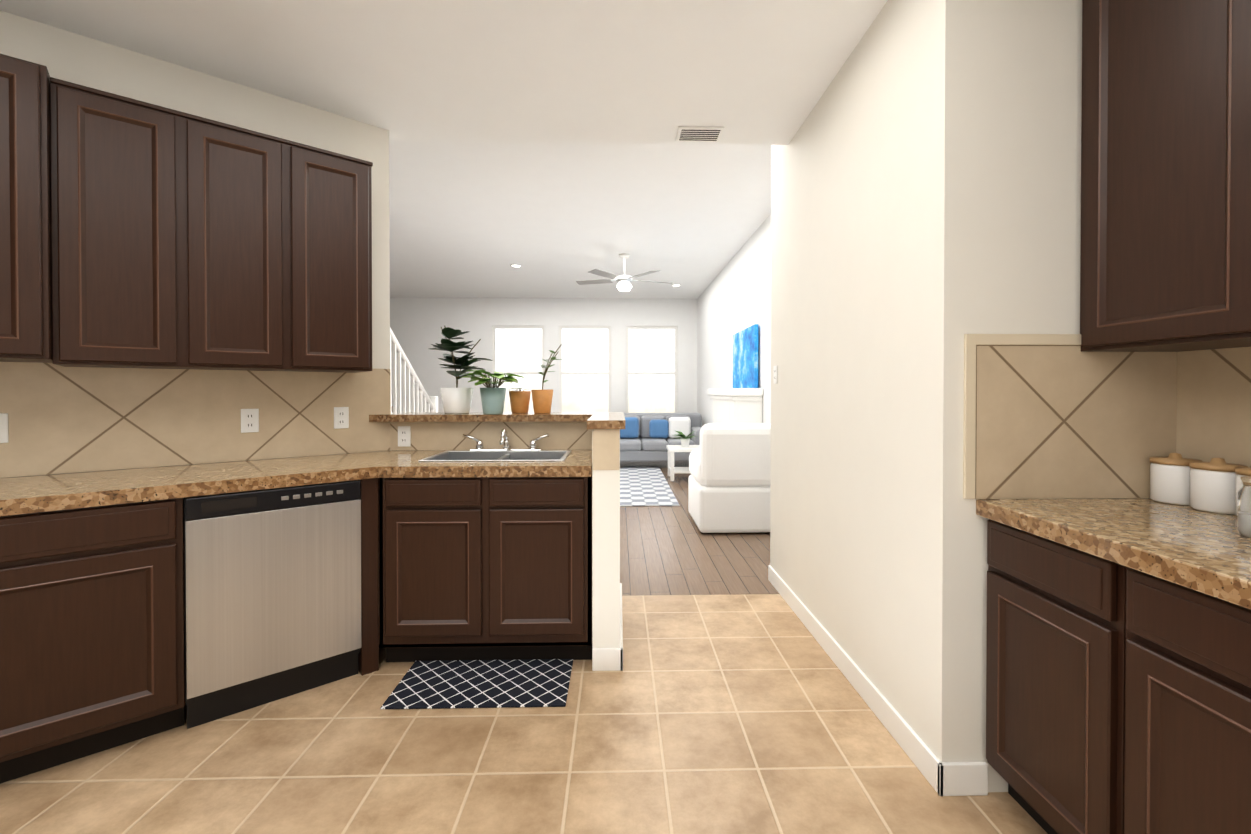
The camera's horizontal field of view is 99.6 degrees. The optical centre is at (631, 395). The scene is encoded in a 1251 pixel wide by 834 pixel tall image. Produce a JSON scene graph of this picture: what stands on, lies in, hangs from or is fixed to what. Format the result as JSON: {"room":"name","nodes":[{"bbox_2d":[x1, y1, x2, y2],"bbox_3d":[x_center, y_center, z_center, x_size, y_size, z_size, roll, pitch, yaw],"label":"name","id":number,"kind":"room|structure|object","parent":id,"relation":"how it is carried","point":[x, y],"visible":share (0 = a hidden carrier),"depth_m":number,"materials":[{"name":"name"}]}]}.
{"room":"kitchen","nodes":[
{"label":"kitchen","id":0,"kind":"room"},
{"bbox_2d":[0,10,389,601],"bbox_3d":[-3.152,-0.117,1.601,4.541,2.760,0.200,0,1,-41],"label":"wall","id":1,"kind":"structure","parent":0,"point":[64,55],"depth_m":2.52,"materials":[{"name":"paint"}]},
{"bbox_2d":[0,54,55,362],"bbox_3d":[-2.348,-0.654,1.909,0.363,1.050,0.392,0,1,-41],"label":"upper cabinet","id":2,"kind":"object","parent":1,"relation":"attached to","point":[27,180],"depth_m":1.85,"materials":[{"name":"brown wood"}]},
{"bbox_2d":[44,77,187,368],"bbox_3d":[-2.089,-0.642,2.171,0.366,1.048,0.342,0,1,-41],"label":"upper cabinet","id":3,"kind":"object","parent":1,"relation":"attached to","point":[134,233],"depth_m":2.05,"materials":[{"name":"brown wood"}]},
{"bbox_2d":[0,362,390,477],"bbox_3d":[-2.671,0.092,1.889,3.441,0.464,0.008,0,1,-42],"label":"backsplash","id":4,"kind":"structure","parent":1,"relation":"attached to","point":[62,419],"depth_m":2.40,"materials":[{"name":"tile"}]},
{"bbox_2d":[0,413,8,442],"bbox_3d":[-2.473,0.129,2.052,0.072,0.116,0.008,0,1,-42],"label":"electrical outlet","id":5,"kind":"object","parent":4,"relation":"attached to","point":[4,434],"visible":1,"depth_m":2.07,"materials":[{"name":"white plastic"}]},
{"bbox_2d":[241,409,258,432],"bbox_3d":[-1.867,0.124,2.586,0.072,0.116,0.008,0,1,-41],"label":"electrical outlet","id":6,"kind":"object","parent":4,"relation":"attached to","point":[249,420],"visible":1,"depth_m":2.58,"materials":[{"name":"white plastic"}]},
{"bbox_2d":[334,407,348,428],"bbox_3d":[-1.565,0.122,2.852,0.072,0.116,0.009,0,1,-41],"label":"electrical outlet","id":7,"kind":"object","parent":4,"relation":"attached to","point":[341,417],"visible":1,"depth_m":2.85,"materials":[{"name":"white plastic"}]},
{"bbox_2d":[188,114,291,370],"bbox_3d":[-1.816,-0.644,2.412,0.364,1.048,0.342,0,1,-41],"label":"upper cabinet","id":8,"kind":"object","parent":1,"relation":"attached to","point":[240,179],"depth_m":2.30,"materials":[{"name":"brown wood"}]},
{"bbox_2d":[292,141,372,372],"bbox_3d":[-1.543,-0.646,2.653,0.365,1.048,0.342,0,1,-41],"label":"upper cabinet","id":9,"kind":"object","parent":1,"relation":"attached to","point":[332,191],"depth_m":2.53,"materials":[{"name":"brown wood"}]},
{"bbox_2d":[0,0,887,144],"bbox_3d":[-1.494,-1.685,0.796,9.100,0.390,4.670,0,1,-1],"label":"ceiling","id":10,"kind":"structure","parent":0,"point":[758,72],"depth_m":2.35,"materials":[{"name":"paint"}]},
{"bbox_2d":[675,127,723,141],"bbox_3d":[0.390,-1.502,3.051,0.260,0.013,0.160,0,1,-1],"label":"ceiling vent","id":11,"kind":"object","parent":10,"relation":"in","point":[699,134],"visible":1,"depth_m":3.04,"materials":[{"name":"white metal"}]},
{"bbox_2d":[0,594,1047,833],"bbox_3d":[-2.047,1.299,0.909,7.800,0.060,4.670,0,1,-1],"label":"floor","id":12,"kind":"structure","parent":0,"point":[732,714],"depth_m":1.82,"materials":[{"name":"beige tile"}]},
{"bbox_2d":[0,498,184,783],"bbox_3d":[-2.202,0.819,1.872,0.929,0.884,0.624,0,1,-41],"label":"base cabinet","id":13,"kind":"object","parent":12,"relation":"on","point":[91,630],"depth_m":1.79,"materials":[{"name":"brown wood"}]},
{"bbox_2d":[0,429,591,515],"bbox_3d":[-1.999,0.364,1.725,3.667,0.336,2.579,0,1,-1],"label":"countertop","id":14,"kind":"structure","parent":13,"relation":"on","point":[37,493],"depth_m":2.26,"materials":[{"name":"stone"}]},
{"bbox_2d":[418,450,570,461],"bbox_3d":[-0.683,0.417,2.756,0.700,0.211,0.410,0,1,-1],"label":"sink","id":15,"kind":"object","parent":14,"relation":"in","point":[472,455],"depth_m":2.93,"materials":[{"name":"metal"}]},
{"bbox_2d":[462,429,548,450],"bbox_3d":[-0.707,0.250,2.943,0.485,0.131,0.158,0,1,-1],"label":"faucet","id":16,"kind":"object","parent":14,"relation":"on","point":[504,439],"depth_m":2.97,"materials":[{"name":"silver metal"}]},
{"bbox_2d":[183,480,361,728],"bbox_3d":[-1.618,0.816,2.371,0.600,0.881,0.609,0,1,-41],"label":"dishwasher","id":17,"kind":"object","parent":12,"relation":"on","point":[272,594],"visible":0.98,"depth_m":2.12,"materials":[{"name":"silver metal"}]},
{"bbox_2d":[380,659,572,708],"bbox_3d":[-0.641,1.252,2.309,0.740,0.008,0.370,0,1,-1],"label":"kitchen rug","id":18,"kind":"object","parent":12,"relation":"on","point":[482,683],"visible":1,"depth_m":2.28,"materials":[{"name":"black fabric"}]},
{"bbox_2d":[379,477,591,661],"bbox_3d":[-0.675,0.812,2.713,0.968,0.883,0.623,0,1,-1],"label":"base cabinet","id":19,"kind":"object","parent":12,"relation":"on","point":[485,568],"visible":0.98,"depth_m":2.41,"materials":[{"name":"brown wood"}]},
{"bbox_2d":[986,519,1117,833],"bbox_3d":[1.420,0.823,1.454,0.623,0.884,0.454,0,1,-1],"label":"base cabinet","id":20,"kind":"object","parent":12,"relation":"on","point":[1052,607],"depth_m":1.41,"materials":[{"name":"brown wood"}]},
{"bbox_2d":[976,498,1250,609],"bbox_3d":[1.437,0.362,0.543,0.648,0.050,2.272,0,1,-1],"label":"countertop","id":21,"kind":"structure","parent":20,"relation":"on","point":[1204,552],"depth_m":1.27,"materials":[{"name":"stone"}]},
{"bbox_2d":[1150,453,1201,504],"bbox_3d":[1.661,0.251,1.618,0.112,0.151,0.112,0,1,-1],"label":"canister","id":22,"kind":"object","parent":21,"relation":"on","point":[1170,479],"visible":0.83,"depth_m":1.59,"materials":[{"name":"white ceramic"}]},
{"bbox_2d":[1189,458,1247,514],"bbox_3d":[1.664,0.252,1.503,0.112,0.151,0.112,0,1,-1],"label":"canister","id":23,"kind":"object","parent":21,"relation":"on","point":[1213,485],"visible":0.9,"depth_m":1.48,"materials":[{"name":"white ceramic"}]},
{"bbox_2d":[1235,467,1250,516],"bbox_3d":[1.667,0.253,1.388,0.112,0.151,0.112,0,1,-1],"label":"canister","id":24,"kind":"object","parent":21,"relation":"on","point":[1242,471],"visible":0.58,"depth_m":1.41,"materials":[{"name":"white ceramic"}]},
{"bbox_2d":[1237,476,1250,537],"bbox_3d":[1.476,0.252,1.223,0.100,0.157,0.100,0,1,-1],"label":"glass jar","id":25,"kind":"object","parent":21,"relation":"on","point":[1244,513],"visible":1,"depth_m":1.23,"materials":[{"name":"clear"}]},
{"bbox_2d":[1114,564,1250,833],"bbox_3d":[1.431,0.827,1.002,0.623,0.884,0.450,0,1,-1],"label":"base cabinet","id":26,"kind":"object","parent":12,"relation":"on","point":[1118,698],"depth_m":1.09,"materials":[{"name":"brown wood"}]},
{"bbox_2d":[390,298,696,412],"bbox_3d":[-1.681,-0.339,10.247,9.000,3.050,0.150,0,1,-1],"label":"wall","id":27,"kind":"structure","parent":0,"point":[416,324],"depth_m":10.15,"materials":[{"name":"white paint"}]},
{"bbox_2d":[492,326,543,411],"bbox_3d":[-2.179,-0.409,10.184,1.060,1.850,0.130,0,1,-1],"label":"window","id":28,"kind":"structure","parent":27,"relation":"in","point":[517,350],"depth_m":10.21,"materials":[{"name":"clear glass"}]},
{"bbox_2d":[559,326,610,411],"bbox_3d":[-0.900,-0.409,10.216,1.060,1.850,0.130,0,1,-1],"label":"window","id":29,"kind":"structure","parent":27,"relation":"in","point":[585,370],"depth_m":10.24,"materials":[{"name":"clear glass"}]},
{"bbox_2d":[626,326,677,412],"bbox_3d":[0.390,-0.409,10.248,1.060,1.850,0.130,0,1,-1],"label":"window","id":30,"kind":"structure","parent":27,"relation":"in","point":[651,369],"depth_m":10.28,"materials":[{"name":"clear glass"}]},
{"bbox_2d":[389,140,770,298],"bbox_3d":[-1.643,-1.883,6.718,9.100,0.100,7.180,0,1,-1],"label":"ceiling","id":31,"kind":"structure","parent":0,"point":[472,219],"depth_m":5.36,"materials":[{"name":"paint"}]},
{"bbox_2d":[510,264,521,267],"bbox_3d":[-1.643,-1.835,7.508,0.170,0.007,0.170,0,1,-1],"label":"recessed light","id":32,"kind":"object","parent":31,"relation":"in","point":[515,265],"visible":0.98,"depth_m":7.49,"materials":[{"name":"white"}]},
{"bbox_2d":[576,253,668,290],"bbox_3d":[-0.096,-1.594,6.942,1.293,0.479,1.236,0,1,-1],"label":"ceiling fan","id":33,"kind":"object","parent":31,"relation":"hanging from","point":[623,281],"visible":1,"depth_m":6.83,"materials":[{"name":"metal"}]},
{"bbox_2d":[592,429,619,647],"bbox_3d":[-0.759,0.702,2.801,1.390,1.100,0.800,0,1,-1],"label":"wall","id":34,"kind":"structure","parent":0,"point":[605,558],"depth_m":2.42,"materials":[{"name":"paint"}]},
{"bbox_2d":[390,422,591,449],"bbox_3d":[-0.798,0.232,3.042,1.204,0.164,0.008,0,1,-1],"label":"backsplash","id":35,"kind":"structure","parent":34,"relation":"attached to","point":[449,435],"depth_m":3.04,"materials":[{"name":"tile"}]},
{"bbox_2d":[398,426,410,446],"bbox_3d":[-1.300,0.235,3.021,0.072,0.116,0.008,0,1,-1],"label":"electrical outlet","id":36,"kind":"object","parent":35,"relation":"attached to","point":[404,436],"visible":1,"depth_m":3.02,"materials":[{"name":"white plastic"}]},
{"bbox_2d":[369,412,624,428],"bbox_3d":[-0.754,0.130,2.824,1.429,0.040,0.905,0,1,-1],"label":"bar","id":37,"kind":"object","parent":34,"relation":"on","point":[604,420],"visible":1,"depth_m":2.96,"materials":[{"name":"stone"}]},
{"bbox_2d":[429,325,492,413],"bbox_3d":[-1.025,-0.151,3.130,0.355,0.514,0.319,0,1,-1],"label":"plant","id":38,"kind":"object","parent":37,"relation":"on","point":[456,400],"visible":1,"depth_m":3.07,"materials":[{"name":"green plant"}]},
{"bbox_2d":[460,370,524,413],"bbox_3d":[-0.796,-0.018,3.048,0.373,0.251,0.345,0,1,-1],"label":"plant","id":39,"kind":"object","parent":37,"relation":"on","point":[493,399],"visible":0.98,"depth_m":3.00,"materials":[{"name":"green plant"}]},
{"bbox_2d":[509,388,530,412],"bbox_3d":[-0.679,0.031,3.187,0.142,0.150,0.133,0,1,-1],"label":"flower pot","id":40,"kind":"object","parent":37,"relation":"on","point":[519,401],"visible":1,"depth_m":3.14,"materials":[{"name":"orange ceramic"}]},
{"bbox_2d":[531,344,561,412],"bbox_3d":[-0.498,-0.100,3.158,0.201,0.412,0.194,0,1,-1],"label":"plant sprig","id":41,"kind":"object","parent":37,"relation":"on","point":[542,400],"visible":0.98,"depth_m":3.11,"materials":[{"name":"orange ceramic"}]},
{"bbox_2d":[593,430,618,469],"bbox_3d":[-0.117,0.249,2.410,0.122,0.183,0.006,0,1,-1],"label":"backsplash","id":42,"kind":"structure","parent":34,"relation":"attached to","point":[605,449],"depth_m":2.41,"materials":[{"name":"tile"}]},
{"bbox_2d":[618,583,622,670],"bbox_3d":[-0.057,1.202,2.814,0.014,0.100,0.810,0,1,-1],"label":"baseboard","id":43,"kind":"structure","parent":34,"relation":"attached to","point":[620,650],"depth_m":2.49,"materials":[{"name":"white wood"}]},
{"bbox_2d":[620,461,778,595],"bbox_3d":[-1.594,1.247,6.797,9.000,0.060,7.080,0,1,-1],"label":"floor","id":44,"kind":"structure","parent":0,"point":[669,550],"depth_m":4.12,"materials":[{"name":"brown wood"}]},
{"bbox_2d":[390,328,437,413],"bbox_3d":[-3.024,-0.304,5.478,0.975,3.065,3.156,0,1,-1],"label":"stair railing","id":45,"kind":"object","parent":44,"relation":"on","point":[432,403],"depth_m":6.04,"materials":[{"name":"white wood"}]},
{"bbox_2d":[620,466,679,505],"bbox_3d":[-0.607,1.206,7.311,2.200,0.011,3.000,0,1,-1],"label":"living room rug","id":46,"kind":"object","parent":44,"relation":"on","point":[644,486],"visible":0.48,"depth_m":6.83,"materials":[{"name":"white fabric"}]},
{"bbox_2d":[620,413,701,461],"bbox_3d":[0.375,0.750,9.047,1.750,0.866,0.970,0,1,-1],"label":"sofa","id":47,"kind":"object","parent":44,"relation":"on","point":[646,437],"visible":0.6,"depth_m":8.97,"materials":[{"name":"grey fabric"}]},
{"bbox_2d":[666,445,699,480],"bbox_3d":[0.767,0.968,7.594,0.500,0.456,0.500,0,1,-1],"label":"side table","id":48,"kind":"object","parent":44,"relation":"on","point":[672,469],"visible":0.6,"depth_m":7.39,"materials":[{"name":"white wood"}]},
{"bbox_2d":[674,431,696,446],"bbox_3d":[0.774,0.621,7.593,0.413,0.235,0.324,0,1,-1],"label":"potted plant","id":49,"kind":"object","parent":48,"relation":"on","point":[685,440],"visible":1,"depth_m":7.55,"materials":[{"name":"white ceramic"}]},
{"bbox_2d":[688,423,770,532],"bbox_3d":[0.970,0.736,5.076,0.760,0.968,0.820,0,1,-1],"label":"armchair","id":50,"kind":"object","parent":44,"relation":"on","point":[729,478],"visible":0.92,"depth_m":4.67,"materials":[{"name":"white fabric"}]},
{"bbox_2d":[708,388,762,422],"bbox_3d":[1.149,0.572,6.249,0.437,1.300,1.400,0,1,-1],"label":"fireplace","id":51,"kind":"object","parent":44,"relation":"on","point":[737,405],"visible":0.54,"depth_m":5.60,"materials":[{"name":"stone"}]},
{"bbox_2d":[697,214,770,426],"bbox_3d":[1.454,-0.309,6.909,0.200,3.050,6.680,0,1,-1],"label":"wall","id":52,"kind":"structure","parent":0,"point":[734,298],"depth_m":6.96,"materials":[{"name":"white paint"}]},
{"bbox_2d":[733,324,757,387],"bbox_3d":[1.330,-0.426,6.245,0.040,0.685,1.100,0,1,-1],"label":"picture","id":53,"kind":"object","parent":52,"relation":"attached to","point":[745,358],"visible":0.98,"depth_m":6.06,"materials":[{"name":"fabric"}]},
{"bbox_2d":[770,0,1105,791],"bbox_3d":[1.385,-0.271,2.620,0.853,3.050,1.892,0,1,-1],"label":"wall","id":54,"kind":"structure","parent":0,"point":[926,188],"depth_m":1.83,"materials":[{"name":"paint"}]},
{"bbox_2d":[773,366,776,383],"bbox_3d":[0.932,-0.133,3.437,0.008,0.116,0.072,0,1,-1],"label":"light switch","id":55,"kind":"object","parent":54,"relation":"attached to","point":[775,375],"visible":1,"depth_m":3.42,"materials":[{"name":"white plastic"}]},
{"bbox_2d":[768,565,987,795],"bbox_3d":[1.022,1.204,2.617,0.155,0.100,1.906,0,1,-1],"label":"baseboard","id":56,"kind":"structure","parent":54,"relation":"attached to","point":[957,778],"depth_m":1.92,"materials":[{"name":"white wood"}]},
{"bbox_2d":[963,334,1176,498],"bbox_3d":[1.390,0.067,1.672,0.690,0.519,0.011,0,1,-1],"label":"backsplash","id":57,"kind":"structure","parent":54,"relation":"attached to","point":[1054,416],"depth_m":1.67,"materials":[{"name":"tile"}]},
{"bbox_2d":[1080,0,1250,351],"bbox_3d":[1.569,-0.746,1.424,0.341,1.220,0.492,0,1,-1],"label":"upper cabinet","id":58,"kind":"object","parent":54,"relation":"attached to","point":[1165,261],"visible":1,"depth_m":1.37,"materials":[{"name":"brown wood"}]},
{"bbox_3d":[1.823,-0.104,0.172,0.100,2.760,3.028,0,1,-1],"label":"wall","id":59,"kind":"structure","parent":0,"visible":0},
{"bbox_2d":[1176,347,1250,466],"bbox_3d":[1.760,0.077,0.518,0.008,0.519,2.320,0,1,-1],"label":"backsplash","id":60,"kind":"structure","parent":59,"relation":"attached to","point":[1213,417],"depth_m":1.57,"materials":[{"name":"tile"}]}
]}

